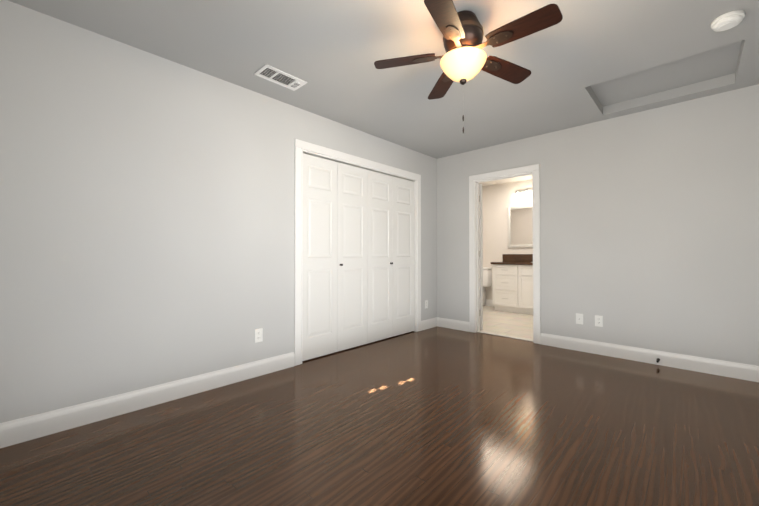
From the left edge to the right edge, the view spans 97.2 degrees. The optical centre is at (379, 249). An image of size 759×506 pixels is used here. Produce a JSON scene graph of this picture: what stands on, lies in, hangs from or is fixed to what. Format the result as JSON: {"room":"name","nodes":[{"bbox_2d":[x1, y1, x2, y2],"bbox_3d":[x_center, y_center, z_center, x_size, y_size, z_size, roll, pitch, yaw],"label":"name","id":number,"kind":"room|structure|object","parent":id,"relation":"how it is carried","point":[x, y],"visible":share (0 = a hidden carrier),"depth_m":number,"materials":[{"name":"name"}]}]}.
{"room":"empty bedroom","nodes":[
{"label":"empty bedroom","id":0,"kind":"room"},
{"bbox_2d":[0,0,436,422],"bbox_3d":[-0.814,-0.136,3.219,0.120,2.440,4.684,-1,-1,43],"label":"wall","id":1,"kind":"structure","parent":0,"point":[147,216],"depth_m":2.26,"materials":[{"name":"grey paint"}]},
{"bbox_2d":[0,352,294,447],"bbox_3d":[-1.533,1.008,2.343,0.017,0.130,2.144,-1,-1,43],"label":"baseboard","id":2,"kind":"structure","parent":1,"relation":"attached to","point":[20,430],"depth_m":2.20,"materials":[{"name":"white wood"}]},
{"bbox_2d":[255,328,262,342],"bbox_3d":[-1.038,0.735,2.876,0.009,0.115,0.070,-1,-1,43],"label":"electrical outlet","id":3,"kind":"object","parent":1,"relation":"attached to","point":[258,335],"visible":1,"depth_m":2.88,"materials":[{"name":"white plastic"}]},
{"bbox_2d":[294,139,420,365],"bbox_3d":[-0.160,0.027,3.896,0.144,2.131,1.977,-1,-1,43],"label":"trim","id":4,"kind":"structure","parent":1,"relation":"attached to","point":[302,147],"depth_m":3.34,"materials":[{"name":"white wood"}]},
{"bbox_2d":[302,153,414,360],"bbox_3d":[-0.140,0.074,3.876,0.071,2.014,1.789,-1,-1,43],"label":"closet doors","id":5,"kind":"structure","parent":1,"relation":"in","point":[358,256],"depth_m":3.73,"materials":[{"name":"white wood"}]},
{"bbox_2d":[421,317,435,330],"bbox_3d":[0.690,1.038,4.700,0.017,0.130,0.375,-1,-1,43],"label":"baseboard","id":6,"kind":"structure","parent":1,"relation":"attached to","point":[429,323],"depth_m":4.68,"materials":[{"name":"white wood"}]},
{"bbox_2d":[0,305,758,505],"bbox_3d":[0.949,1.134,3.235,4.640,0.100,7.150,-1,-1,43],"label":"floor","id":7,"kind":"structure","parent":0,"point":[438,416],"depth_m":1.89,"materials":[{"name":"brown wood"}]},
{"bbox_2d":[483,267,491,305],"bbox_3d":[1.828,0.736,6.592,0.480,0.783,0.816,-1,-1,43],"label":"toilet","id":8,"kind":"object","parent":7,"relation":"on","point":[487,276],"visible":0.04,"depth_m":6.65,"materials":[{"name":"white ceramic"}]},
{"bbox_2d":[477,331,532,341],"bbox_3d":[1.592,1.091,4.243,0.735,0.012,0.060,-1,-1,43],"label":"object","id":9,"kind":"structure","parent":7,"relation":"on","point":[519,338],"depth_m":4.22,"materials":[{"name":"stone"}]},
{"bbox_2d":[491,254,532,314],"bbox_3d":[2.698,0.597,5.956,1.250,1.045,0.551,-1,-1,43],"label":"bathroom vanity","id":10,"kind":"object","parent":7,"relation":"on","point":[512,282],"visible":0.5,"depth_m":5.96,"materials":[{"name":"white wood"}]},
{"bbox_2d":[8,0,758,158],"bbox_3d":[0.467,-1.431,2.028,3.640,0.120,4.684,-1,-1,43],"label":"ceiling","id":11,"kind":"structure","parent":0,"point":[584,62],"depth_m":2.35,"materials":[{"name":"white paint"}]},
{"bbox_2d":[254,64,307,90],"bbox_3d":[-0.777,-1.357,2.647,0.196,0.012,0.360,-1,-1,43],"label":"ceiling vent","id":12,"kind":"object","parent":11,"relation":"in","point":[277,76],"visible":1,"depth_m":2.64,"materials":[{"name":"white metal"}]},
{"bbox_2d":[374,0,562,132],"bbox_3d":[0.517,-1.030,1.953,0.993,0.683,1.030,-1,-1,43],"label":"ceiling fan","id":13,"kind":"object","parent":11,"relation":"hanging from","point":[464,59],"visible":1,"depth_m":1.89,"materials":[{"name":"brown wood"}]},
{"bbox_2d":[711,10,744,31],"bbox_3d":[2.059,-1.346,1.979,0.140,0.050,0.140,-1,-1,43],"label":"smoke detector","id":14,"kind":"object","parent":11,"relation":"attached to","point":[728,20],"visible":1,"depth_m":1.95,"materials":[{"name":"white plastic"}]},
{"bbox_2d":[479,175,531,186],"bbox_3d":[1.979,-1.385,5.598,2.940,0.120,2.346,-1,-1,43],"label":"ceiling","id":15,"kind":"structure","parent":0,"point":[509,180],"depth_m":6.33,"materials":[{"name":"white paint"}]},
{"bbox_2d":[482,179,532,299],"bbox_3d":[2.742,-0.095,6.391,2.940,2.440,0.120,-1,-1,43],"label":"wall","id":16,"kind":"structure","parent":0,"point":[498,200],"depth_m":6.67,"materials":[{"name":"beige paint"}]},
{"bbox_2d":[486,299,494,305],"bbox_3d":[2.696,1.059,6.327,2.700,0.130,0.016,-1,-1,43],"label":"baseboard","id":17,"kind":"structure","parent":16,"relation":"attached to","point":[489,302],"depth_m":6.76,"materials":[{"name":"white"}]},
{"bbox_2d":[507,205,532,247],"bbox_3d":[2.850,-0.443,6.191,0.963,0.790,0.028,-1,-1,43],"label":"mirror","id":18,"kind":"object","parent":16,"relation":"attached to","point":[520,225],"visible":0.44,"depth_m":6.36,"materials":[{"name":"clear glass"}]},
{"bbox_2d":[514,189,531,198],"bbox_3d":[2.787,-1.056,6.167,0.610,0.175,0.162,-1,-1,43],"label":"sconce","id":19,"kind":"object","parent":16,"relation":"attached to","point":[525,194],"visible":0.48,"depth_m":6.26,"materials":[{"name":"silver metal"}]},
{"bbox_2d":[437,84,758,365],"bbox_3d":[1.730,-0.185,4.081,4.640,2.560,0.060,-1,-1,43],"label":"wall","id":20,"kind":"structure","parent":0,"point":[649,229],"depth_m":3.25,"materials":[{"name":"grey paint"}]},
{"bbox_2d":[436,317,469,331],"bbox_3d":[1.022,1.038,4.681,0.525,0.130,0.016,-1,-1,43],"label":"baseboard","id":21,"kind":"structure","parent":20,"relation":"attached to","point":[440,322],"depth_m":4.67,"materials":[{"name":"white wood"}]},
{"bbox_2d":[479,184,482,329],"bbox_3d":[1.196,0.096,4.871,0.713,1.995,0.192,-1,-1,43],"label":"bathroom door","id":22,"kind":"structure","parent":20,"relation":"in","point":[481,271],"depth_m":4.57,"materials":[{"name":"white wood"}]},
{"bbox_2d":[469,164,540,343],"bbox_3d":[1.588,0.047,4.253,0.901,2.100,0.156,-1,-1,43],"label":"door frame","id":23,"kind":"structure","parent":20,"relation":"attached to","point":[474,252],"depth_m":4.38,"materials":[{"name":"white wood"}]},
{"bbox_2d":[576,313,582,324],"bbox_3d":[2.159,0.744,3.612,0.070,0.115,0.017,-1,-1,43],"label":"electrical outlet","id":24,"kind":"object","parent":20,"relation":"attached to","point":[579,318],"visible":1,"depth_m":3.61,"materials":[{"name":"white plastic"}]},
{"bbox_2d":[595,315,602,326],"bbox_3d":[2.290,0.743,3.493,0.070,0.115,0.009,-1,-1,43],"label":"electrical outlet","id":25,"kind":"object","parent":20,"relation":"attached to","point":[598,321],"visible":1,"depth_m":3.49,"materials":[{"name":"white plastic"}]},
{"bbox_2d":[540,333,758,381],"bbox_3d":[2.580,1.019,3.211,1.952,0.130,0.016,-1,-1,43],"label":"baseboard","id":26,"kind":"structure","parent":20,"relation":"attached to","point":[748,372],"depth_m":3.15,"materials":[{"name":"white wood"}]}
]}

